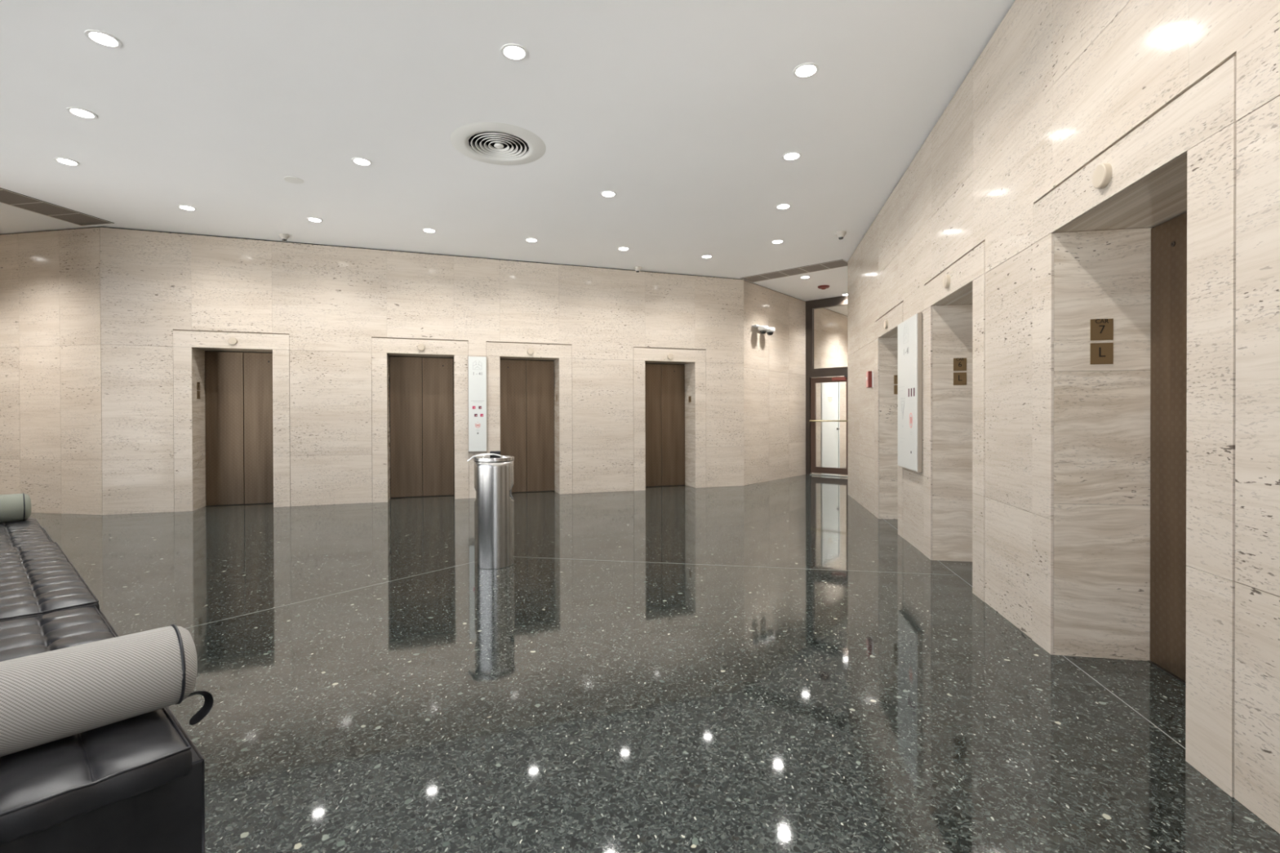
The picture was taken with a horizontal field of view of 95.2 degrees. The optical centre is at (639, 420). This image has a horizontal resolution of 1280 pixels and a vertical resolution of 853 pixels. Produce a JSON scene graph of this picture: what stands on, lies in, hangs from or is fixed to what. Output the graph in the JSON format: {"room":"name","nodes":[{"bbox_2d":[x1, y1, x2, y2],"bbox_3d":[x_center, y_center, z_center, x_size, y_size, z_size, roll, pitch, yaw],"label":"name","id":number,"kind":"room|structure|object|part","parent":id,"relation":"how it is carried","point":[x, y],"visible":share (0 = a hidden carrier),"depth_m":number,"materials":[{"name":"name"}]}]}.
{"room":"lobby","nodes":[
{"label":"lobby","id":0,"kind":"room"},
{"bbox_2d":[0,226,102,515],"bbox_3d":[-8.814,-0.607,7.636,4.396,3.572,0.050,0,0,11],"label":"wall","id":1,"kind":"structure","parent":0,"point":[51,412],"depth_m":7.35,"materials":[{"name":"stone"}]},
{"bbox_2d":[99,226,743,515],"bbox_3d":[-2.508,-0.632,8.873,8.920,3.572,0.490,0,0,-19],"label":"wall","id":2,"kind":"structure","parent":0,"point":[331,319],"depth_m":8.19,"materials":[{"name":"stone"}]},
{"bbox_2d":[196,391,199,399],"bbox_3d":[-5.828,-0.334,7.711,0.005,0.105,0.105,0,0,-19],"label":"floor plate","id":3,"kind":"object","parent":2,"relation":"attached to","point":[197,392],"visible":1,"depth_m":7.70,"materials":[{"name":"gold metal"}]},
{"bbox_2d":[196,382,199,390],"bbox_3d":[-5.829,-0.452,7.711,0.005,0.105,0.105,0,0,-19],"label":"floor plate","id":4,"kind":"object","parent":2,"relation":"attached to","point":[197,383],"visible":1,"depth_m":7.70,"materials":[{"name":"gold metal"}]},
{"bbox_2d":[227,337,237,345],"bbox_3d":[-5.330,-1.036,7.640,0.100,0.100,0.026,0,0,-19],"label":"lantern","id":5,"kind":"object","parent":2,"relation":"attached to","point":[232,340],"visible":1,"depth_m":7.63,"materials":[{"name":"beige glass"}]},
{"bbox_2d":[203,350,273,506],"bbox_3d":[-5.481,0.066,8.090,0.994,2.202,0.065,0,0,-19],"label":"door","id":6,"kind":"structure","parent":2,"relation":"in","point":[238,385],"depth_m":8.05,"materials":[{"name":"brown wood"}]},
{"bbox_3d":[-5.689,0.112,8.005,0.443,2.096,0.028,0,0,-19],"label":"panel","id":7,"kind":"part","parent":6,"relation":"part of","materials":[{"name":"brown wood"}]},
{"bbox_3d":[-5.475,1.165,8.090,0.904,0.004,0.050,0,0,-19],"label":"sill","id":8,"kind":"part","parent":6,"relation":"part of","materials":[{"name":"brown metal"}]},
{"bbox_3d":[-5.264,0.110,8.150,0.443,2.096,0.028,0,0,-19],"label":"panel","id":9,"kind":"part","parent":6,"relation":"part of","materials":[{"name":"brown wood"}]},
{"bbox_2d":[417,343,424,351],"bbox_3d":[-3.143,-1.047,8.383,0.100,0.100,0.026,0,0,-19],"label":"lantern","id":10,"kind":"object","parent":2,"relation":"attached to","point":[420,347],"visible":1,"depth_m":8.37,"materials":[{"name":"beige"}]},
{"bbox_2d":[389,355,453,497],"bbox_3d":[-3.291,0.056,8.834,0.995,2.202,0.065,0,0,-19],"label":"door","id":11,"kind":"structure","parent":2,"relation":"in","point":[421,388],"depth_m":8.81,"materials":[{"name":"brown wood"}]},
{"bbox_3d":[-3.499,0.102,8.749,0.444,2.096,0.028,0,0,-19],"label":"panel","id":12,"kind":"part","parent":11,"relation":"part of","materials":[{"name":"brown wood"}]},
{"bbox_3d":[-3.286,1.154,8.834,0.905,0.004,0.050,0,0,-19],"label":"sill","id":13,"kind":"part","parent":11,"relation":"part of","materials":[{"name":"brown metal"}]},
{"bbox_3d":[-3.074,0.100,8.894,0.444,2.096,0.028,0,0,-19],"label":"panel","id":14,"kind":"part","parent":11,"relation":"part of","materials":[{"name":"brown wood"}]},
{"bbox_2d":[467,355,487,452],"bbox_3d":[-2.402,-0.238,8.629,0.270,1.413,0.044,0,0,-19],"label":"sign","id":15,"kind":"object","parent":2,"relation":"attached to","point":[477,365],"visible":1,"depth_m":8.61,"materials":[{"name":"silver metal"}]},
{"bbox_2d":[499,359,555,493],"bbox_3d":[-1.818,0.048,9.335,0.987,2.202,0.065,0,0,-19],"label":"door","id":16,"kind":"structure","parent":2,"relation":"in","point":[526,386],"depth_m":9.32,"materials":[{"name":"brown wood"}]},
{"bbox_3d":[-2.024,0.094,9.251,0.440,2.096,0.028,0,0,-19],"label":"panel","id":17,"kind":"part","parent":16,"relation":"part of","materials":[{"name":"brown wood"}]},
{"bbox_3d":[-1.812,1.147,9.334,0.897,0.004,0.050,0,0,-19],"label":"sill","id":18,"kind":"part","parent":16,"relation":"part of","materials":[{"name":"brown metal"}]},
{"bbox_3d":[-1.603,0.092,9.394,0.440,2.096,0.028,0,0,-19],"label":"panel","id":19,"kind":"part","parent":16,"relation":"part of","materials":[{"name":"brown wood"}]},
{"bbox_2d":[527,347,533,355],"bbox_3d":[-1.667,-1.048,8.885,0.100,0.100,0.026,0,0,-19],"label":"lantern","id":20,"kind":"object","parent":2,"relation":"attached to","point":[530,351],"visible":1,"depth_m":8.87,"materials":[{"name":"beige glass"}]},
{"bbox_2d":[644,363,685,487],"bbox_3d":[0.360,0.038,10.075,0.978,2.202,0.065,0,0,-19],"label":"door","id":21,"kind":"structure","parent":2,"relation":"in","point":[664,384],"depth_m":10.07,"materials":[{"name":"brown wood"}]},
{"bbox_3d":[0.156,0.084,9.992,0.435,2.096,0.028,0,0,-19],"label":"panel","id":22,"kind":"part","parent":21,"relation":"part of","materials":[{"name":"brown wood"}]},
{"bbox_3d":[0.573,0.082,10.133,0.435,2.096,0.028,0,0,-19],"label":"panel","id":23,"kind":"part","parent":21,"relation":"part of","materials":[{"name":"brown wood"}]},
{"bbox_2d":[666,353,673,359],"bbox_3d":[0.501,-1.049,9.621,0.100,0.100,0.026,0,0,-19],"label":"lantern","id":24,"kind":"object","parent":2,"relation":"attached to","point":[670,356],"visible":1,"depth_m":9.61,"materials":[{"name":"beige"}]},
{"bbox_2d":[688,395,691,402],"bbox_3d":[0.853,-0.359,9.992,0.005,0.107,0.105,0,0,-19],"label":"floor plate","id":25,"kind":"object","parent":2,"relation":"attached to","point":[689,397],"visible":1,"depth_m":9.97,"materials":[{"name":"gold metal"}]},
{"bbox_2d":[0,0,1015,315],"bbox_3d":[-1.007,-2.415,7.468,24.000,0.001,25.035,0,0,0],"label":"ceiling","id":26,"kind":"structure","parent":0,"point":[689,112],"depth_m":4.59,"materials":[{"name":"white paint"}]},
{"bbox_2d":[0,187,113,226],"bbox_3d":[-6.805,-2.386,6.074,0.484,0.008,2.150,0,0,10],"label":"ceiling vent","id":27,"kind":"object","parent":26,"relation":"in","point":[6,197],"visible":1,"depth_m":6.61,"materials":[{"name":"beige metal"}]},
{"bbox_2d":[53,157,79,165],"bbox_3d":[-5.290,-2.438,5.392,0.172,0.105,0.172,0,0,0],"label":"recessed light","id":28,"kind":"object","parent":26,"relation":"in","point":[62,160],"visible":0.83,"depth_m":5.39,"materials":[{"name":"white"}]},
{"bbox_2d":[66,106,97,119],"bbox_3d":[-4.333,-2.435,4.535,0.172,0.105,0.172,0,0,0],"label":"recessed light","id":29,"kind":"object","parent":26,"relation":"in","point":[78,112],"visible":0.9,"depth_m":4.53,"materials":[{"name":"white"}]},
{"bbox_2d":[84,29,121,48],"bbox_3d":[-3.353,-2.433,3.649,0.172,0.105,0.172,0,0,0],"label":"recessed light","id":30,"kind":"object","parent":26,"relation":"in","point":[103,38],"visible":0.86,"depth_m":3.65,"materials":[{"name":"white"}]},
{"bbox_2d":[177,204,196,210],"bbox_3d":[-5.109,-2.445,6.586,0.172,0.105,0.172,0,0,0],"label":"recessed light","id":31,"kind":"object","parent":26,"relation":"in","point":[181,206],"visible":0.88,"depth_m":6.58,"materials":[{"name":"white"}]},
{"bbox_2d":[279,233,289,240],"bbox_3d":[-4.607,-2.365,7.566,0.118,0.080,0.118,0,0,0],"label":"detector","id":32,"kind":"object","parent":26,"relation":"attached to","point":[284,237],"visible":1,"depth_m":7.54,"materials":[{"name":"grey plastic"}]},
{"bbox_2d":[283,176,303,183],"bbox_3d":[-3.455,-2.396,5.829,0.176,0.004,0.176,0,0,0],"label":"cover plate","id":33,"kind":"object","parent":26,"relation":"attached to","point":[290,179],"visible":1,"depth_m":5.82,"materials":[{"name":"white paint"}]},
{"bbox_2d":[306,217,323,222],"bbox_3d":[-3.897,-2.451,6.997,0.172,0.105,0.172,0,0,0],"label":"recessed light","id":34,"kind":"object","parent":26,"relation":"in","point":[310,219],"visible":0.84,"depth_m":7.00,"materials":[{"name":"white"}]},
{"bbox_2d":[351,157,372,165],"bbox_3d":[-2.577,-2.446,5.410,0.172,0.105,0.172,0,0,0],"label":"recessed light","id":35,"kind":"object","parent":26,"relation":"in","point":[359,161],"visible":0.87,"depth_m":5.41,"materials":[{"name":"white"}]},
{"bbox_2d":[422,228,436,232],"bbox_3d":[-2.675,-2.457,7.412,0.172,0.105,0.172,0,0,0],"label":"recessed light","id":36,"kind":"object","parent":26,"relation":"in","point":[427,230],"visible":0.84,"depth_m":7.41,"materials":[{"name":"white"}]},
{"bbox_2d":[450,121,546,164],"bbox_3d":[-1.231,-2.452,5.096,0.810,0.136,0.810,0,0,0],"label":"ceiling vent","id":37,"kind":"object","parent":26,"relation":"in","point":[492,143],"visible":1,"depth_m":5.11,"materials":[{"name":"white metal"}]},
{"bbox_2d":[500,43,528,61],"bbox_3d":[-0.817,-2.441,3.795,0.172,0.105,0.172,0,0,0],"label":"recessed light","id":38,"kind":"object","parent":26,"relation":"in","point":[512,51],"visible":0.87,"depth_m":3.79,"materials":[{"name":"white glass"}]},
{"bbox_2d":[524,238,537,242],"bbox_3d":[-1.454,-2.463,7.827,0.172,0.105,0.172,0,0,0],"label":"recessed light","id":39,"kind":"object","parent":26,"relation":"in","point":[530,240],"visible":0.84,"depth_m":7.83,"materials":[{"name":"white glass"}]},
{"bbox_2d":[600,191,616,197],"bbox_3d":[-0.336,-2.457,6.213,0.172,0.105,0.172,0,0,0],"label":"recessed light","id":40,"kind":"object","parent":26,"relation":"in","point":[605,193],"visible":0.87,"depth_m":6.21,"materials":[{"name":"white glass"}]},
{"bbox_2d":[617,246,629,250],"bbox_3d":[-0.232,-2.469,8.242,0.172,0.105,0.172,0,0,0],"label":"recessed light","id":41,"kind":"object","parent":26,"relation":"in","point":[623,248],"visible":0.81,"depth_m":8.23,"materials":[{"name":"white"}]},
{"bbox_2d":[634,266,641,272],"bbox_3d":[-0.037,-2.389,9.266,0.118,0.080,0.118,0,0,0],"label":"detector","id":42,"kind":"object","parent":26,"relation":"attached to","point":[637,268],"visible":1,"depth_m":9.23,"materials":[{"name":"grey plastic"}]},
{"bbox_2d":[701,254,712,258],"bbox_3d":[0.989,-2.475,8.658,0.172,0.105,0.172,0,0,0],"label":"recessed light","id":43,"kind":"object","parent":26,"relation":"in","point":[705,256],"visible":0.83,"depth_m":8.65,"materials":[{"name":"white glass"}]},
{"bbox_2d":[770,240,783,244],"bbox_3d":[1.866,-2.473,7.928,0.172,0.105,0.172,0,0,0],"label":"recessed light","id":44,"kind":"object","parent":26,"relation":"in","point":[775,242],"visible":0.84,"depth_m":7.93,"materials":[{"name":"white"}]},
{"bbox_2d":[775,203,791,209],"bbox_3d":[1.620,-2.465,6.600,0.172,0.105,0.172,0,0,0],"label":"recessed light","id":45,"kind":"object","parent":26,"relation":"in","point":[780,206],"visible":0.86,"depth_m":6.60,"materials":[{"name":"white"}]},
{"bbox_2d":[782,151,801,160],"bbox_3d":[1.383,-2.456,5.322,0.172,0.105,0.172,0,0,0],"label":"recessed light","id":46,"kind":"object","parent":26,"relation":"in","point":[790,156],"visible":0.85,"depth_m":5.32,"materials":[{"name":"white"}]},
{"bbox_2d":[740,259,847,282],"bbox_3d":[2.522,-2.433,9.569,1.786,0.008,0.407,0,0,41],"label":"ceiling vent","id":47,"kind":"object","parent":26,"relation":"in","point":[840,263],"visible":0.95,"depth_m":9.54,"materials":[{"name":"beige metal"}]},
{"bbox_2d":[800,275,810,278],"bbox_3d":[2.818,-2.488,9.963,0.172,0.105,0.172,0,0,0],"label":"recessed light","id":48,"kind":"object","parent":26,"relation":"in","point":[802,277],"visible":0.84,"depth_m":9.94,"materials":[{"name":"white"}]},
{"bbox_2d":[792,62,818,78],"bbox_3d":[1.138,-2.448,4.005,0.172,0.105,0.172,0,0,0],"label":"recessed light","id":49,"kind":"object","parent":26,"relation":"in","point":[805,70],"visible":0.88,"depth_m":4.00,"materials":[{"name":"white"}]},
{"bbox_2d":[817,284,829,289],"bbox_3d":[3.353,-2.419,10.666,0.210,0.056,0.210,0,0,0],"label":"fire alarm strobe","id":50,"kind":"object","parent":26,"relation":"attached to","point":[822,286],"visible":1,"depth_m":10.62,"materials":[{"name":"red plastic"}]},
{"bbox_2d":[835,231,846,239],"bbox_3d":[2.593,-2.382,7.536,0.130,0.088,0.130,0,0,0],"label":"detector","id":51,"kind":"object","parent":26,"relation":"attached to","point":[840,234],"visible":1,"depth_m":7.50,"materials":[{"name":"grey plastic"}]},
{"bbox_2d":[28,466,1279,852],"bbox_3d":[-0.997,1.218,7.490,24.000,0.120,25.035,0,0,0],"label":"floor","id":52,"kind":"structure","parent":0,"point":[550,704],"depth_m":2.54,"materials":[{"name":"stone"}]},
{"bbox_2d":[0,528,205,852],"bbox_3d":[-3.191,1.022,2.688,4.762,0.342,0.913,0,0,41],"label":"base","id":53,"kind":"object","parent":52,"relation":"on","point":[170,817],"visible":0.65,"depth_m":1.38,"materials":[{"name":"black leather"}]},
{"bbox_2d":[0,518,52,547],"bbox_3d":[-4.488,0.804,3.804,1.520,0.090,0.848,0,0,41],"label":"seat cushion","id":54,"kind":"object","parent":53,"relation":"on","point":[16,534],"visible":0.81,"depth_m":3.92,"materials":[{"name":"black leather"}]},
{"bbox_2d":[0,493,31,523],"bbox_3d":[-4.957,0.662,4.118,0.212,0.212,0.920,0,0,41],"label":"bolster","id":55,"kind":"object","parent":54,"relation":"on","point":[13,507],"visible":1,"depth_m":4.34,"materials":[{"name":"grey"}]},
{"bbox_2d":[0,542,99,622],"bbox_3d":[-3.232,0.799,2.729,1.800,0.106,0.848,0,0,41],"label":"seat cushion","id":56,"kind":"object","parent":53,"relation":"on","point":[37,580],"visible":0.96,"depth_m":2.68,"materials":[{"name":"black leather"}]},
{"bbox_2d":[0,605,192,845],"bbox_3d":[-1.957,0.810,1.605,1.620,0.090,0.848,0,0,41],"label":"seat cushion","id":57,"kind":"object","parent":53,"relation":"on","point":[46,786],"visible":0.57,"depth_m":1.34,"materials":[{"name":"black leather"}]},
{"bbox_2d":[0,624,213,757],"bbox_3d":[-1.526,0.703,1.288,0.212,0.286,0.964,0,0,41],"label":"bolster","id":58,"kind":"object","parent":57,"relation":"on","point":[49,696],"visible":1,"depth_m":1.41,"materials":[{"name":"grey fabric"}]},
{"bbox_2d":[186,561,474,628],"bbox_3d":[-2.366,1.187,3.609,0.005,0.005,3.673,0,0,39],"label":"floor strip","id":59,"kind":"object","parent":52,"relation":"on","point":[473,562],"visible":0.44,"depth_m":3.88,"materials":[{"name":"grey"}]},
{"bbox_2d":[473,450,514,568],"bbox_3d":[-1.188,0.714,4.759,0.322,0.922,0.322,0,0,-14],"label":"receptacle","id":60,"kind":"object","parent":52,"relation":"on","point":[494,502],"visible":0.99,"depth_m":4.62,"materials":[{"name":"metal"}]},
{"bbox_2d":[466,453,501,461],"bbox_3d":[-1.254,0.300,4.704,0.269,0.062,0.150,0,0,-14],"label":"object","id":61,"kind":"object","parent":60,"relation":"on","point":[487,454],"visible":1,"depth_m":4.67,"materials":[{"name":"white"}]},
{"bbox_3d":[-1.189,0.313,4.757,0.322,0.030,0.322,0,0,-14],"label":"lid","id":62,"kind":"part","parent":60,"relation":"part of","materials":[{"name":"metal"}]},
{"bbox_2d":[518,556,956,575],"bbox_3d":[0.587,1.172,4.717,3.653,0.005,0.005,0,0,10],"label":"floor strip","id":63,"kind":"object","parent":52,"relation":"on","point":[518,557],"visible":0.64,"depth_m":4.68,"materials":[{"name":"grey"}]},
{"bbox_2d":[937,560,972,586],"bbox_3d":[2.386,1.168,4.392,0.006,0.005,0.914,0,0,10],"label":"floor strip","id":64,"kind":"object","parent":52,"relation":"on","point":[938,561],"visible":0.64,"depth_m":4.41,"materials":[{"name":"grey"}]},
{"bbox_2d":[1062,655,1185,749],"bbox_3d":[2.028,1.181,2.466,0.006,0.005,0.916,0,0,10],"label":"floor strip","id":65,"kind":"object","parent":52,"relation":"on","point":[1063,655],"visible":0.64,"depth_m":2.40,"materials":[{"name":"grey metal"}]},
{"bbox_2d":[741,279,848,485],"bbox_3d":[4.519,-0.679,13.380,0.057,3.572,8.600,0,0,40],"label":"wall","id":66,"kind":"structure","parent":0,"point":[775,364],"depth_m":11.17,"materials":[{"name":"stone"}]},
{"bbox_2d":[751,324,775,335],"bbox_3d":[2.229,-1.604,10.419,0.252,0.160,0.510,0,0,40],"label":"security camera","id":67,"kind":"object","parent":66,"relation":"attached to","point":[763,329],"visible":1,"depth_m":10.28,"materials":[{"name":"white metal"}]},
{"bbox_2d":[805,295,848,477],"bbox_3d":[4.137,-0.665,11.473,1.820,3.569,0.120,0,0,40],"label":"door frame","id":68,"kind":"structure","parent":66,"relation":"in","point":[811,305],"depth_m":11.95,"materials":[{"name":"brown metal"}]},
{"bbox_2d":[809,375,848,475],"bbox_3d":[3.814,0.100,11.713,0.830,1.947,0.118,0,0,40],"label":"door","id":69,"kind":"structure","parent":68,"relation":"attached to","point":[814,468],"depth_m":11.92,"materials":[{"name":"brown"}]},
{"bbox_2d":[821,382,839,467],"bbox_3d":[4.242,0.090,13.013,0.121,2.040,1.010,0,0,40],"label":"door","id":70,"kind":"structure","parent":66,"relation":"in","point":[830,392],"depth_m":13.03,"materials":[{"name":"white"}]},
{"bbox_3d":[3.913,0.093,12.653,0.080,2.040,0.035,0,0,40],"label":"frame","id":71,"kind":"part","parent":70,"relation":"part of","materials":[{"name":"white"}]},
{"bbox_3d":[4.540,0.087,13.399,0.080,2.040,0.035,0,0,40],"label":"frame","id":72,"kind":"part","parent":70,"relation":"part of","materials":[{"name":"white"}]},
{"bbox_2d":[847,0,1279,834],"bbox_3d":[2.572,-0.620,4.366,0.489,3.572,9.170,0,0,11],"label":"wall","id":73,"kind":"structure","parent":0,"point":[1035,473],"depth_m":2.87,"materials":[{"name":"stone"}]},
{"bbox_2d":[866,370,872,387],"bbox_3d":[2.816,-0.501,7.174,0.064,0.200,0.130,0,0,11],"label":"fire alarm","id":74,"kind":"object","parent":73,"relation":"attached to","point":[868,374],"visible":1,"depth_m":7.12,"materials":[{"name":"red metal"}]},
{"bbox_2d":[884,319,888,328],"bbox_3d":[2.679,-1.046,6.362,0.026,0.100,0.100,0,0,10],"label":"lantern","id":75,"kind":"object","parent":73,"relation":"attached to","point":[886,322],"visible":1,"depth_m":6.33,"materials":[{"name":"beige"}]},
{"bbox_2d":[893,385,897,394],"bbox_3d":[2.994,-0.354,6.764,0.100,0.105,0.005,0,0,10],"label":"floor plate","id":76,"kind":"object","parent":73,"relation":"attached to","point":[895,387],"visible":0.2,"depth_m":6.77,"materials":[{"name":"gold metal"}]},
{"bbox_2d":[893,374,897,384],"bbox_3d":[2.994,-0.472,6.763,0.100,0.105,0.005,0,0,10],"label":"floor plate","id":77,"kind":"object","parent":73,"relation":"attached to","point":[895,376],"visible":0.38,"depth_m":6.77,"materials":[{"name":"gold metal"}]},
{"bbox_2d":[897,312,921,472],"bbox_3d":[2.497,-0.242,5.422,0.044,1.395,0.675,0,0,10],"label":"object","id":78,"kind":"object","parent":73,"relation":"attached to","point":[909,331],"visible":1,"depth_m":5.31,"materials":[{"name":"silver metal"}]},
{"bbox_2d":[942,274,950,288],"bbox_3d":[2.318,-1.051,4.417,0.026,0.100,0.100,0,0,11],"label":"lantern","id":79,"kind":"object","parent":73,"relation":"attached to","point":[946,280],"visible":1,"depth_m":4.39,"materials":[{"name":"beige glass"}]},
{"bbox_2d":[953,372,966,385],"bbox_3d":[2.630,-0.341,4.799,0.100,0.105,0.005,0,0,11],"label":"floor plate","id":80,"kind":"object","parent":73,"relation":"attached to","point":[959,378],"visible":1,"depth_m":4.80,"materials":[{"name":"gold metal"}]},
{"bbox_2d":[953,357,966,370],"bbox_3d":[2.629,-0.459,4.798,0.100,0.105,0.005,0,0,11],"label":"floor plate","id":81,"kind":"object","parent":73,"relation":"attached to","point":[959,364],"visible":1,"depth_m":4.80,"materials":[{"name":"gold metal"}]},
{"bbox_2d":[1089,342,1113,364],"bbox_3d":[2.272,-0.328,2.874,0.100,0.105,0.005,0,0,10],"label":"floor plate","id":82,"kind":"object","parent":73,"relation":"attached to","point":[1100,353],"visible":1,"depth_m":2.87,"materials":[{"name":"gold metal"}]},
{"bbox_2d":[1089,318,1113,340],"bbox_3d":[2.272,-0.446,2.873,0.100,0.105,0.005,0,0,10],"label":"floor plate","id":83,"kind":"object","parent":73,"relation":"attached to","point":[1100,329],"visible":1,"depth_m":2.87,"materials":[{"name":"gold metal"}]},
{"bbox_2d":[1092,163,1111,188],"bbox_3d":[1.958,-1.036,2.478,0.026,0.100,0.100,0,0,10],"label":"lantern","id":84,"kind":"object","parent":73,"relation":"attached to","point":[1102,175],"visible":1,"depth_m":2.46,"materials":[{"name":"beige"}]},
{"bbox_2d":[1147,212,1186,684],"bbox_3d":[2.421,0.078,2.386,0.066,2.202,1.006,0,0,10],"label":"door","id":85,"kind":"structure","parent":73,"relation":"in","point":[1168,337],"depth_m":2.71,"materials":[{"name":"brown"}]},
{"bbox_3d":[2.417,1.177,2.394,0.050,0.004,0.916,0,0,11],"label":"sill","id":86,"kind":"part","parent":85,"relation":"part of","materials":[{"name":"black stone"}]},
{"bbox_2d":[1170,241,1175,246],"bbox_3d":[2.444,-0.808,2.676,0.006,0.024,0.024,0,0,11],"label":"socket","id":87,"kind":"object","parent":85,"relation":"attached to","point":[1172,243],"depth_m":2.67,"materials":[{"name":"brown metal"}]}
]}

